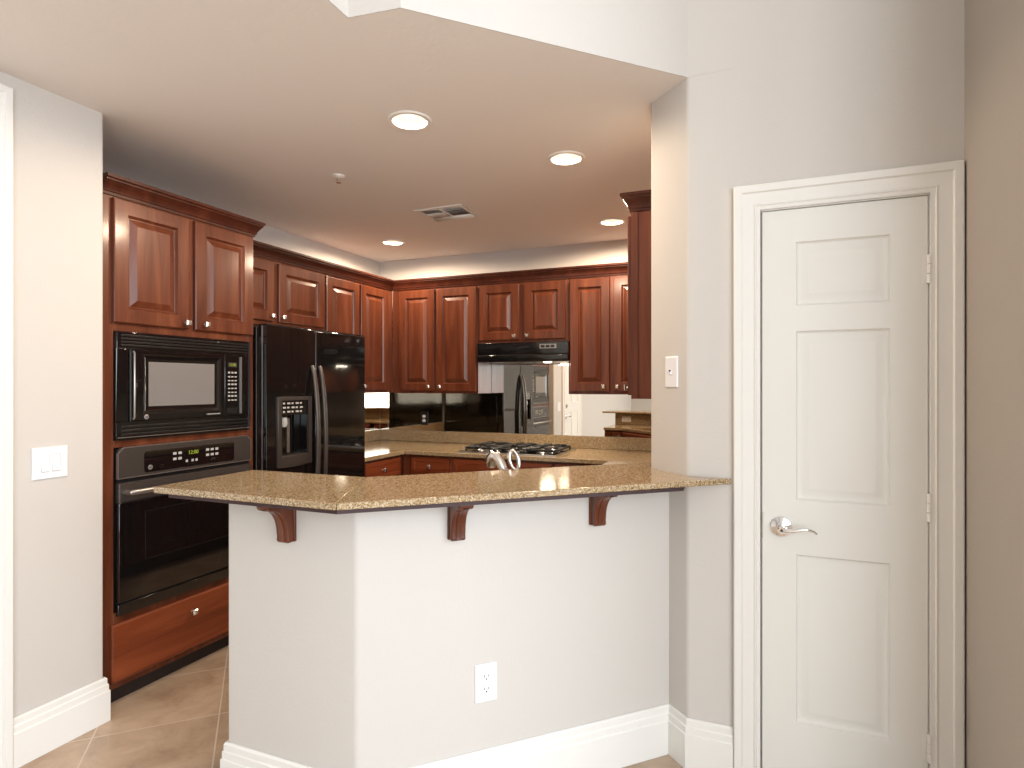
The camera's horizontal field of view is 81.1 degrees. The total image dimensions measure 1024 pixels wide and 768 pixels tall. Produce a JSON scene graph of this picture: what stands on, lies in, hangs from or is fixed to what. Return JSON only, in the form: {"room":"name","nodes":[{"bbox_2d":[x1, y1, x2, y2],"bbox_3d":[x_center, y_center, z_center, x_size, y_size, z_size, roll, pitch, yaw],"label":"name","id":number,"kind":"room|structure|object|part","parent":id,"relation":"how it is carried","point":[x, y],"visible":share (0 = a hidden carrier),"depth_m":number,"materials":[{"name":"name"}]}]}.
{"room":"kitchen","nodes":[
{"label":"kitchen","id":0,"kind":"room"},
{"bbox_2d":[0,71,102,717],"bbox_3d":[-3.135,0.138,0.246,0.915,2.545,5.265,0,0,22],"label":"wall","id":1,"kind":"structure","parent":0,"point":[58,140],"depth_m":2.34,"materials":[{"name":"grey paint"}]},
{"bbox_2d":[0,83,13,767],"bbox_3d":[-2.011,0.164,1.741,0.025,2.493,0.963,0,0,22],"label":"trim","id":2,"kind":"structure","parent":1,"relation":"attached to","point":[6,92],"depth_m":2.16,"materials":[{"name":"white paint"}]},
{"bbox_2d":[31,445,67,480],"bbox_3d":[-1.783,0.300,2.311,0.010,0.122,0.126,0,0,22],"label":"light switch","id":3,"kind":"object","parent":1,"relation":"attached to","point":[46,462],"visible":1,"depth_m":2.31,"materials":[{"name":"white plastic"}]},
{"bbox_2d":[14,677,110,767],"bbox_3d":[-1.798,1.317,2.367,0.092,0.185,0.356,0,0,22],"label":"baseboard","id":4,"kind":"structure","parent":1,"relation":"attached to","point":[49,726],"depth_m":2.33,"materials":[{"name":"white paint"}]},
{"bbox_2d":[253,226,379,429],"bbox_3d":[-1.848,0.138,4.177,0.120,2.545,2.985,0,0,22],"label":"wall","id":5,"kind":"structure","parent":0,"point":[268,235],"depth_m":4.73,"materials":[{"name":"grey paint"}]},
{"bbox_2d":[253,255,324,329],"bbox_3d":[-1.677,-0.610,3.946,0.367,0.460,0.969,0,0,22],"label":"upper cabinet","id":6,"kind":"object","parent":5,"relation":"attached to","point":[284,294],"visible":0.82,"depth_m":3.98,"materials":[{"name":"brown wood"}]},
{"bbox_3d":[-1.632,-0.604,3.675,0.021,0.383,0.441,0,0,22],"label":"door","id":7,"kind":"part","parent":6,"relation":"part of","materials":[{"name":"brown wood"}]},
{"bbox_3d":[-1.447,-0.604,4.124,0.021,0.383,0.445,0,0,22],"label":"door","id":8,"kind":"part","parent":6,"relation":"part of","materials":[{"name":"brown wood"}]},
{"bbox_2d":[323,273,392,392],"bbox_3d":[-1.323,-0.388,4.805,0.367,0.905,0.884,0,0,22],"label":"upper cabinet","id":9,"kind":"object","parent":5,"relation":"attached to","point":[351,307],"visible":0.42,"depth_m":4.81,"materials":[{"name":"brown wood"}]},
{"bbox_3d":[-1.280,-0.377,4.529,0.021,0.837,0.385,0,0,22],"label":"door","id":10,"kind":"part","parent":9,"relation":"part of","materials":[{"name":"brown wood"}]},
{"bbox_3d":[-1.128,-0.377,4.899,0.021,0.837,0.374,0,0,22],"label":"door","id":11,"kind":"part","parent":9,"relation":"part of","materials":[{"name":"brown wood"}]},
{"bbox_2d":[365,429,379,441],"bbox_3d":[-1.443,0.456,4.963,0.023,0.096,1.169,0,0,22],"label":"backsplash","id":12,"kind":"structure","parent":5,"relation":"attached to","point":[370,435],"depth_m":5.39,"materials":[{"name":"beige stone"}]},
{"bbox_2d":[365,393,379,430],"bbox_3d":[-1.449,0.237,4.976,0.005,0.340,1.186,0,0,22],"label":"mirror panel","id":13,"kind":"object","parent":5,"relation":"attached to","point":[372,400],"visible":0.21,"depth_m":5.42,"materials":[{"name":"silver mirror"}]},
{"bbox_2d":[19,645,682,767],"bbox_3d":[0.292,1.470,0.447,8.600,0.120,8.450,0,0,22],"label":"floor","id":14,"kind":"structure","parent":0,"point":[180,719],"depth_m":2.43,"materials":[{"name":"tile"}]},
{"bbox_2d":[103,172,265,702],"bbox_3d":[-1.862,0.253,3.070,0.690,2.314,0.878,0,0,22],"label":"tall cabinet","id":15,"kind":"object","parent":14,"relation":"on","point":[174,264],"visible":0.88,"depth_m":2.80,"materials":[{"name":"brown wood"}]},
{"bbox_3d":[-1.658,-0.543,2.760,0.021,0.540,0.369,0,0,22],"label":"door","id":16,"kind":"part","parent":15,"relation":"part of","materials":[{"name":"brown wood"}]},
{"bbox_3d":[-1.584,1.168,2.939,0.021,0.254,0.773,0,0,22],"label":"drawer","id":17,"kind":"part","parent":15,"relation":"part of","materials":[{"name":"brown wood"}]},
{"bbox_2d":[113,435,250,616],"bbox_3d":[-1.805,0.642,3.036,0.632,0.736,0.738,0,0,22],"label":"wall oven","id":18,"kind":"object","parent":15,"relation":"in","point":[164,548],"visible":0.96,"depth_m":2.81,"materials":[{"name":"black metal"}]},
{"bbox_2d":[113,447,121,610],"bbox_3d":[-1.843,0.635,3.052,0.550,0.710,0.722,0,0,22],"label":"oven","id":19,"kind":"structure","parent":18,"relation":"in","point":[117,452],"depth_m":2.61,"materials":[{"name":"black metal"}]},
{"bbox_3d":[-1.579,0.733,2.943,0.022,0.434,0.734,0,0,22],"label":"door glass","id":20,"kind":"part","parent":18,"relation":"part of","materials":[{"name":"black glass"}]},
{"bbox_3d":[-1.581,0.344,2.943,0.018,0.137,0.734,0,0,22],"label":"control panel","id":21,"kind":"part","parent":18,"relation":"part of","materials":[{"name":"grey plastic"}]},
{"bbox_3d":[-1.578,0.472,2.942,0.024,0.085,0.734,0,0,22],"label":"door","id":22,"kind":"part","parent":18,"relation":"part of","materials":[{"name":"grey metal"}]},
{"bbox_3d":[-1.578,0.410,2.942,0.016,0.004,0.734,0,0,22],"label":"trim","id":23,"kind":"part","parent":18,"relation":"part of","materials":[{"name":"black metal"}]},
{"bbox_3d":[-1.578,0.342,2.942,0.012,0.138,0.738,0,0,22],"label":"edge trim","id":24,"kind":"part","parent":18,"relation":"part of","materials":[{"name":"grey metal"}]},
{"bbox_3d":[-1.542,0.471,2.928,0.064,0.027,0.698,0,0,22],"label":"handle","id":25,"kind":"part","parent":18,"relation":"part of","materials":[{"name":"grey metal"}]},
{"bbox_3d":[-1.571,0.349,2.942,0.002,0.095,0.502,0,0,22],"label":"touch panel","id":26,"kind":"part","parent":18,"relation":"part of","materials":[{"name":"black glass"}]},
{"bbox_2d":[113,331,250,440],"bbox_3d":[-1.804,0.004,3.032,0.537,0.480,0.744,0,0,22],"label":"microwave","id":27,"kind":"object","parent":15,"relation":"in","point":[164,385],"visible":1,"depth_m":2.87,"materials":[{"name":"black"}]},
{"bbox_2d":[113,336,114,435],"bbox_3d":[-1.821,0.004,3.039,0.500,0.440,0.678,0,0,22],"label":"oven","id":28,"kind":"object","parent":27,"relation":"in","point":[113,336],"depth_m":2.65,"materials":[{"name":"black metal"}]},
{"bbox_3d":[-1.678,0.001,2.656,0.016,0.306,0.010,0,0,22],"label":"handle","id":29,"kind":"part","parent":27,"relation":"part of","materials":[{"name":"grey metal"}]},
{"bbox_3d":[-1.602,0.001,2.884,0.024,0.320,0.508,0,0,22],"label":"door","id":30,"kind":"part","parent":27,"relation":"part of","materials":[{"name":"black"}]},
{"bbox_3d":[-1.482,0.001,3.177,0.022,0.320,0.125,0,0,22],"label":"control panel","id":31,"kind":"part","parent":27,"relation":"part of","materials":[{"name":"black plastic"}]},
{"bbox_3d":[-1.710,-0.863,3.008,0.356,0.082,0.877,0,0,22],"label":"crown moulding","id":32,"kind":"part","parent":15,"relation":"part of","materials":[{"name":"brown wood"}]},
{"bbox_3d":[-1.504,-0.543,3.133,0.021,0.540,0.367,0,0,22],"label":"door","id":33,"kind":"part","parent":15,"relation":"part of","materials":[{"name":"brown wood"}]},
{"bbox_2d":[253,323,364,476],"bbox_3d":[-1.478,0.526,3.836,0.764,1.737,0.900,0,0,22],"label":"refrigerator","id":34,"kind":"object","parent":14,"relation":"on","point":[309,384],"visible":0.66,"depth_m":3.60,"materials":[{"name":"black metal"}]},
{"bbox_3d":[-1.322,0.215,3.459,0.048,0.055,0.048,0,0,22],"label":"spout","id":35,"kind":"part","parent":34,"relation":"part of","materials":[{"name":"grey plastic"}]},
{"bbox_3d":[-1.311,0.492,3.494,0.068,1.655,0.393,0,0,22],"label":"freezer door","id":36,"kind":"part","parent":34,"relation":"part of","materials":[{"name":"black metal"}]},
{"bbox_3d":[-1.270,0.269,3.496,0.016,0.408,0.278,0,0,22],"label":"dispenser frame","id":37,"kind":"part","parent":34,"relation":"part of","materials":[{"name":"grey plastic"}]},
{"bbox_3d":[-1.272,0.132,3.497,0.010,0.083,0.218,0,0,22],"label":"dispenser panel","id":38,"kind":"part","parent":34,"relation":"part of","materials":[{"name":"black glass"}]},
{"bbox_3d":[-1.190,0.365,3.623,0.070,0.967,0.031,0,0,22],"label":"handle","id":39,"kind":"part","parent":34,"relation":"part of","materials":[{"name":"grey"}]},
{"bbox_3d":[-1.165,0.365,3.684,0.070,0.967,0.031,0,0,22],"label":"handle","id":40,"kind":"part","parent":34,"relation":"part of","materials":[{"name":"grey"}]},
{"bbox_3d":[-1.139,0.492,3.912,0.068,1.655,0.500,0,0,22],"label":"fridge door","id":41,"kind":"part","parent":34,"relation":"part of","materials":[{"name":"black metal"}]},
{"bbox_2d":[365,455,402,477],"bbox_3d":[-1.233,0.974,4.529,0.709,0.873,0.530,0,0,22],"label":"base cabinet","id":42,"kind":"object","parent":14,"relation":"on","point":[389,466],"visible":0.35,"depth_m":4.40,"materials":[{"name":"brown wood"}]},
{"bbox_2d":[403,454,452,474],"bbox_3d":[-0.532,0.974,4.854,0.435,0.873,0.699,0,0,22],"label":"base cabinet","id":43,"kind":"object","parent":14,"relation":"on","point":[412,464],"visible":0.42,"depth_m":4.56,"materials":[{"name":"brown wood"}]},
{"bbox_3d":[-0.620,0.620,4.554,0.330,0.130,0.022,0,0,22],"label":"drawer","id":44,"kind":"part","parent":43,"relation":"part of","materials":[{"name":"brown wood"}]},
{"bbox_2d":[453,457,553,472],"bbox_3d":[0.040,0.974,4.619,0.800,0.873,0.699,0,0,22],"label":"base cabinet","id":45,"kind":"object","parent":14,"relation":"on","point":[460,464],"visible":0.04,"depth_m":4.39,"materials":[{"name":"brown wood"}]},
{"bbox_2d":[554,462,601,466],"bbox_3d":[0.591,0.974,4.392,0.390,0.873,0.699,0,0,22],"label":"base cabinet","id":46,"kind":"object","parent":14,"relation":"on","point":[556,464],"visible":0.02,"depth_m":4.14,"materials":[{"name":"brown wood"}]},
{"bbox_3d":[0.464,0.620,4.107,0.348,0.130,0.022,0,0,22],"label":"drawer","id":47,"kind":"part","parent":46,"relation":"part of","materials":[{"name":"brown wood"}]},
{"bbox_3d":[0.776,0.973,3.416,0.739,0.873,1.060,0,0,22],"label":"base cabinet","id":48,"kind":"object","parent":14,"relation":"on","visible":0},
{"bbox_2d":[365,440,650,464],"bbox_3d":[-0.392,0.520,3.576,3.026,0.030,2.982,0,0,22],"label":"countertop","id":49,"kind":"structure","parent":48,"relation":"on","point":[378,449],"depth_m":4.47,"materials":[{"name":"beige stone"}]},
{"bbox_2d":[485,448,520,469],"bbox_3d":[-0.048,0.390,2.577,0.159,0.230,0.082,0,0,23],"label":"faucet","id":50,"kind":"object","parent":49,"relation":"on","point":[494,458],"visible":0.65,"depth_m":2.57,"materials":[{"name":"silver metal"}]},
{"bbox_3d":[-0.065,0.335,2.589,0.122,0.113,0.058,0,0,38],"label":"spray spout","id":51,"kind":"part","parent":50,"relation":"part of","materials":[{"name":"silver metal"}]},
{"bbox_3d":[0.009,0.325,2.580,0.058,0.097,0.029,0,0,0],"label":"lever","id":52,"kind":"part","parent":50,"relation":"part of","materials":[{"name":"silver metal"}]},
{"bbox_2d":[458,441,575,456],"bbox_3d":[0.050,0.478,4.582,0.766,0.052,0.516,0,0,22],"label":"gas cooktop","id":53,"kind":"object","parent":49,"relation":"in","point":[529,449],"visible":0.94,"depth_m":4.48,"materials":[{"name":"black metal"}]},
{"bbox_3d":[0.050,0.500,4.582,0.760,0.008,0.510,0,0,22],"label":"plate","id":54,"kind":"part","parent":53,"relation":"part of","materials":[{"name":"black metal"}]},
{"bbox_2d":[0,0,738,261],"bbox_3d":[-1.376,-1.190,1.189,3.450,0.110,8.350,0,0,22],"label":"ceiling","id":55,"kind":"structure","parent":0,"point":[250,109],"depth_m":2.51,"materials":[{"name":"white paint"}]},
{"bbox_2d":[332,174,344,183],"bbox_3d":[-0.940,-1.115,3.243,0.068,0.038,0.068,0,0,22],"label":"sprinkler","id":56,"kind":"object","parent":55,"relation":"attached to","point":[338,176],"visible":1,"depth_m":3.24,"materials":[{"name":"white metal"}]},
{"bbox_2d":[381,239,404,245],"bbox_3d":[-0.947,-1.175,4.749,0.190,0.095,0.190,0,0,22],"label":"recessed light","id":57,"kind":"object","parent":55,"relation":"in","point":[393,242],"visible":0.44,"depth_m":4.80,"materials":[{"name":"white glass"}]},
{"bbox_2d":[387,111,431,130],"bbox_3d":[-0.438,-1.175,2.566,0.190,0.095,0.190,0,0,22],"label":"recessed light","id":58,"kind":"object","parent":55,"relation":"in","point":[403,120],"visible":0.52,"depth_m":2.62,"materials":[{"name":"white"}]},
{"bbox_2d":[413,204,479,221],"bbox_3d":[-0.425,-1.125,3.937,0.356,0.018,0.280,0,0,22],"label":"ceiling vent","id":59,"kind":"object","parent":55,"relation":"in","point":[458,211],"visible":1,"depth_m":3.93,"materials":[{"name":"white metal"}]},
{"bbox_2d":[547,151,584,165],"bbox_3d":[0.270,-1.175,2.991,0.190,0.095,0.190,0,0,22],"label":"recessed light","id":60,"kind":"object","parent":55,"relation":"in","point":[562,158],"visible":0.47,"depth_m":3.04,"materials":[{"name":"white glass"}]},
{"bbox_2d":[598,218,625,225],"bbox_3d":[0.693,-1.175,4.149,0.190,0.095,0.190,0,0,22],"label":"recessed light","id":61,"kind":"object","parent":55,"relation":"in","point":[607,221],"visible":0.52,"depth_m":4.20,"materials":[{"name":"white"}]},
{"bbox_2d":[229,492,668,767],"bbox_3d":[-0.172,0.889,2.105,1.599,1.042,0.395,0,0,-9],"label":"wall","id":62,"kind":"structure","parent":0,"point":[357,641],"depth_m":2.00,"materials":[{"name":"grey paint"}]},
{"bbox_2d":[256,506,295,542],"bbox_3d":[-0.747,0.438,1.895,0.058,0.138,0.119,0,0,22],"label":"corbel","id":63,"kind":"object","parent":62,"relation":"attached to","point":[285,519],"visible":0.82,"depth_m":1.91,"materials":[{"name":"brown wood"}]},
{"bbox_3d":[-0.727,0.438,1.945,0.058,0.136,0.012,0,0,22],"label":"plate","id":64,"kind":"part","parent":63,"relation":"part of","materials":[{"name":"brown wood"}]},
{"bbox_2d":[154,462,730,513],"bbox_3d":[-0.206,0.351,2.114,1.969,0.032,0.741,0,0,-9],"label":"countertop","id":65,"kind":"structure","parent":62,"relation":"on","point":[320,493],"depth_m":1.97,"materials":[{"name":"beige stone"}]},
{"bbox_2d":[447,505,473,540],"bbox_3d":[-0.164,0.438,1.919,0.058,0.138,0.119,0,0,-23],"label":"corbel","id":66,"kind":"object","parent":62,"relation":"attached to","point":[456,515],"visible":0.81,"depth_m":1.94,"materials":[{"name":"brown wood"}]},
{"bbox_3d":[-0.184,0.438,1.969,0.058,0.136,0.012,0,0,-23],"label":"plate","id":67,"kind":"part","parent":66,"relation":"part of","materials":[{"name":"brown wood"}]},
{"bbox_2d":[220,703,732,767],"bbox_3d":[-0.100,1.317,2.056,1.796,0.185,0.387,0,0,-4],"label":"baseboard","id":68,"kind":"structure","parent":62,"relation":"attached to","point":[628,739],"depth_m":2.15,"materials":[{"name":"white paint"}]},
{"bbox_2d":[475,661,496,703],"bbox_3d":[-0.087,1.002,2.011,0.078,0.127,0.008,0,0,-23],"label":"wall outlet","id":69,"kind":"object","parent":62,"relation":"attached to","point":[485,674],"visible":1,"depth_m":2.01,"materials":[{"name":"white plastic"}]},
{"bbox_2d":[481,673,490,680],"bbox_3d":[-0.086,0.981,2.010,0.036,0.028,0.003,0,0,-23],"label":"receptacle","id":70,"kind":"object","parent":69,"relation":"attached to","point":[484,676],"depth_m":2.01,"materials":[{"name":"grey plastic"}]},
{"bbox_2d":[481,685,490,693],"bbox_3d":[-0.086,1.023,2.010,0.036,0.028,0.003,0,0,-23],"label":"receptacle","id":71,"kind":"object","parent":69,"relation":"attached to","point":[485,689],"depth_m":2.01,"materials":[{"name":"grey plastic"}]},
{"bbox_2d":[589,495,617,525],"bbox_3d":[0.327,0.438,2.124,0.058,0.138,0.119,0,0,-23],"label":"corbel","id":72,"kind":"object","parent":62,"relation":"attached to","point":[597,505],"visible":0.81,"depth_m":2.14,"materials":[{"name":"brown wood"}]},
{"bbox_3d":[0.307,0.438,2.173,0.058,0.136,0.012,0,0,-23],"label":"plate","id":73,"kind":"part","parent":72,"relation":"part of","materials":[{"name":"brown wood"}]},
{"bbox_2d":[380,239,632,437],"bbox_3d":[0.238,0.138,4.986,3.360,2.545,0.100,0,0,22],"label":"wall","id":74,"kind":"structure","parent":0,"point":[616,251],"depth_m":5.04,"materials":[{"name":"grey paint"}]},
{"bbox_2d":[393,285,491,393],"bbox_3d":[-0.610,-0.385,5.107,0.816,0.910,0.317,0,0,22],"label":"upper cabinet","id":75,"kind":"object","parent":74,"relation":"attached to","point":[435,330],"visible":1,"depth_m":4.98,"materials":[{"name":"brown wood"}]},
{"bbox_3d":[-0.804,-0.374,5.058,0.342,0.845,0.021,0,0,22],"label":"door","id":76,"kind":"part","parent":75,"relation":"part of","materials":[{"name":"brown wood"}]},
{"bbox_3d":[-0.460,-0.372,4.916,0.363,0.849,0.021,0,0,22],"label":"door","id":77,"kind":"part","parent":75,"relation":"part of","materials":[{"name":"brown wood"}]},
{"bbox_2d":[380,429,650,450],"bbox_3d":[0.172,0.456,4.944,3.024,0.096,0.023,0,0,22],"label":"backsplash","id":78,"kind":"structure","parent":74,"relation":"attached to","point":[592,442],"depth_m":4.98,"materials":[{"name":"brown stone"}]},
{"bbox_2d":[380,362,650,437],"bbox_3d":[0.174,0.108,4.953,3.012,0.597,0.005,0,0,22],"label":"mirror panel","id":79,"kind":"object","parent":74,"relation":"attached to","point":[525,398],"visible":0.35,"depth_m":4.97,"materials":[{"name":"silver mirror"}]},
{"bbox_2d":[421,412,427,424],"bbox_3d":[-0.784,0.298,5.340,0.072,0.118,0.008,0,0,22],"label":"wall outlet","id":80,"kind":"object","parent":79,"relation":"attached to","point":[424,415],"visible":1,"depth_m":5.34,"materials":[{"name":"black"}]},
{"bbox_2d":[477,341,569,362],"bbox_3d":[0.130,-0.253,4.787,0.758,0.162,0.329,0,0,22],"label":"range hood","id":81,"kind":"object","parent":74,"relation":"attached to","point":[543,351],"visible":0.98,"depth_m":4.64,"materials":[{"name":"black metal"}]},
{"bbox_3d":[0.274,-0.297,4.564,0.135,0.034,0.005,0,0,22],"label":"control plate","id":82,"kind":"part","parent":81,"relation":"part of","materials":[{"name":"grey metal"}]},
{"bbox_2d":[478,279,568,342],"bbox_3d":[0.121,-0.588,4.806,0.762,0.505,0.317,0,0,22],"label":"upper cabinet","id":83,"kind":"object","parent":74,"relation":"attached to","point":[528,311],"visible":0.94,"depth_m":4.67,"materials":[{"name":"brown wood"}]},
{"bbox_3d":[-0.102,-0.577,4.768,0.343,0.441,0.021,0,0,22],"label":"door","id":84,"kind":"part","parent":83,"relation":"part of","materials":[{"name":"brown wood"}]},
{"bbox_3d":[0.252,-0.577,4.622,0.340,0.441,0.021,0,0,22],"label":"door","id":85,"kind":"part","parent":83,"relation":"part of","materials":[{"name":"brown wood"}]},
{"bbox_2d":[569,274,627,394],"bbox_3d":[0.835,-0.385,4.512,0.782,0.910,0.317,0,0,22],"label":"upper cabinet","id":86,"kind":"object","parent":74,"relation":"attached to","point":[598,306],"visible":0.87,"depth_m":4.46,"materials":[{"name":"brown wood"}]},
{"bbox_3d":[0.583,-0.374,4.486,0.304,0.845,0.021,0,0,22],"label":"door","id":87,"kind":"part","parent":86,"relation":"part of","materials":[{"name":"brown wood"}]},
{"bbox_3d":[0.887,-0.374,4.360,0.302,0.845,0.021,0,0,22],"label":"door","id":88,"kind":"part","parent":86,"relation":"part of","materials":[{"name":"brown wood"}]},
{"bbox_2d":[328,0,686,76],"bbox_3d":[-1.246,-1.613,-0.129,0.801,0.955,5.961,0,0,31],"label":"wall header","id":89,"kind":"structure","parent":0,"point":[652,34],"depth_m":2.04,"materials":[{"name":"grey paint"}]},
{"bbox_2d":[651,67,739,767],"bbox_3d":[1.109,0.138,3.293,0.340,2.545,2.365,0,0,22],"label":"wall","id":90,"kind":"structure","parent":0,"point":[695,124],"depth_m":2.19,"materials":[{"name":"grey paint"}]},
{"bbox_2d":[623,210,650,398],"bbox_3d":[0.994,-0.388,3.478,0.389,0.905,1.572,0,0,22],"label":"upper cabinet","id":91,"kind":"object","parent":90,"relation":"attached to","point":[639,222],"visible":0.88,"depth_m":2.80,"materials":[{"name":"brown wood"}]},
{"bbox_2d":[253,189,650,290],"bbox_3d":[-0.121,-0.853,3.817,2.708,0.082,1.794,0,0,22],"label":"crown molding","id":92,"kind":"structure","parent":91,"relation":"attached to","point":[635,201],"depth_m":4.53,"materials":[{"name":"brown wood"}]},
{"bbox_3d":[0.624,-0.374,2.990,0.021,0.845,0.355,0,0,22],"label":"door","id":93,"kind":"part","parent":91,"relation":"part of","materials":[{"name":"brown wood"}]},
{"bbox_2d":[665,356,677,386],"bbox_3d":[0.606,-0.050,2.285,0.013,0.118,0.074,0,0,-23],"label":"light switch","id":94,"kind":"object","parent":90,"relation":"attached to","point":[671,363],"visible":1,"depth_m":2.28,"materials":[{"name":"white plastic"}]},
{"bbox_2d":[687,0,963,767],"bbox_3d":[1.113,-0.340,2.072,0.962,3.500,0.110,0,0,22],"label":"wall","id":95,"kind":"structure","parent":0,"point":[828,87],"depth_m":2.02,"materials":[{"name":"grey paint"}]},
{"bbox_2d":[762,195,931,767],"bbox_3d":[1.109,0.394,2.000,0.504,2.008,0.101,0,0,22],"label":"door","id":96,"kind":"structure","parent":95,"relation":"in","point":[847,508],"depth_m":2.01,"materials":[{"name":"white paint"}]},
{"bbox_3d":[0.927,0.494,2.058,0.072,0.072,0.062,0,0,22],"label":"handle","id":97,"kind":"part","parent":96,"relation":"part of","materials":[{"name":"silver metal"}]},
{"bbox_3d":[0.967,0.493,2.018,0.116,0.024,0.026,0,0,22],"label":"lever","id":98,"kind":"part","parent":96,"relation":"part of","materials":[{"name":"silver metal"}]},
{"bbox_2d":[734,160,964,767],"bbox_3d":[1.122,0.353,2.049,0.678,2.114,0.125,0,0,22],"label":"trim","id":99,"kind":"structure","parent":95,"relation":"attached to","point":[944,182],"depth_m":1.91,"materials":[{"name":"white paint"}]},
{"bbox_2d":[964,0,1023,767],"bbox_3d":[1.350,-0.340,1.544,0.120,3.500,0.685,0,0,22],"label":"wall","id":100,"kind":"structure","parent":0,"point":[993,29],"depth_m":1.66,"materials":[{"name":"beige paint"}]}
]}

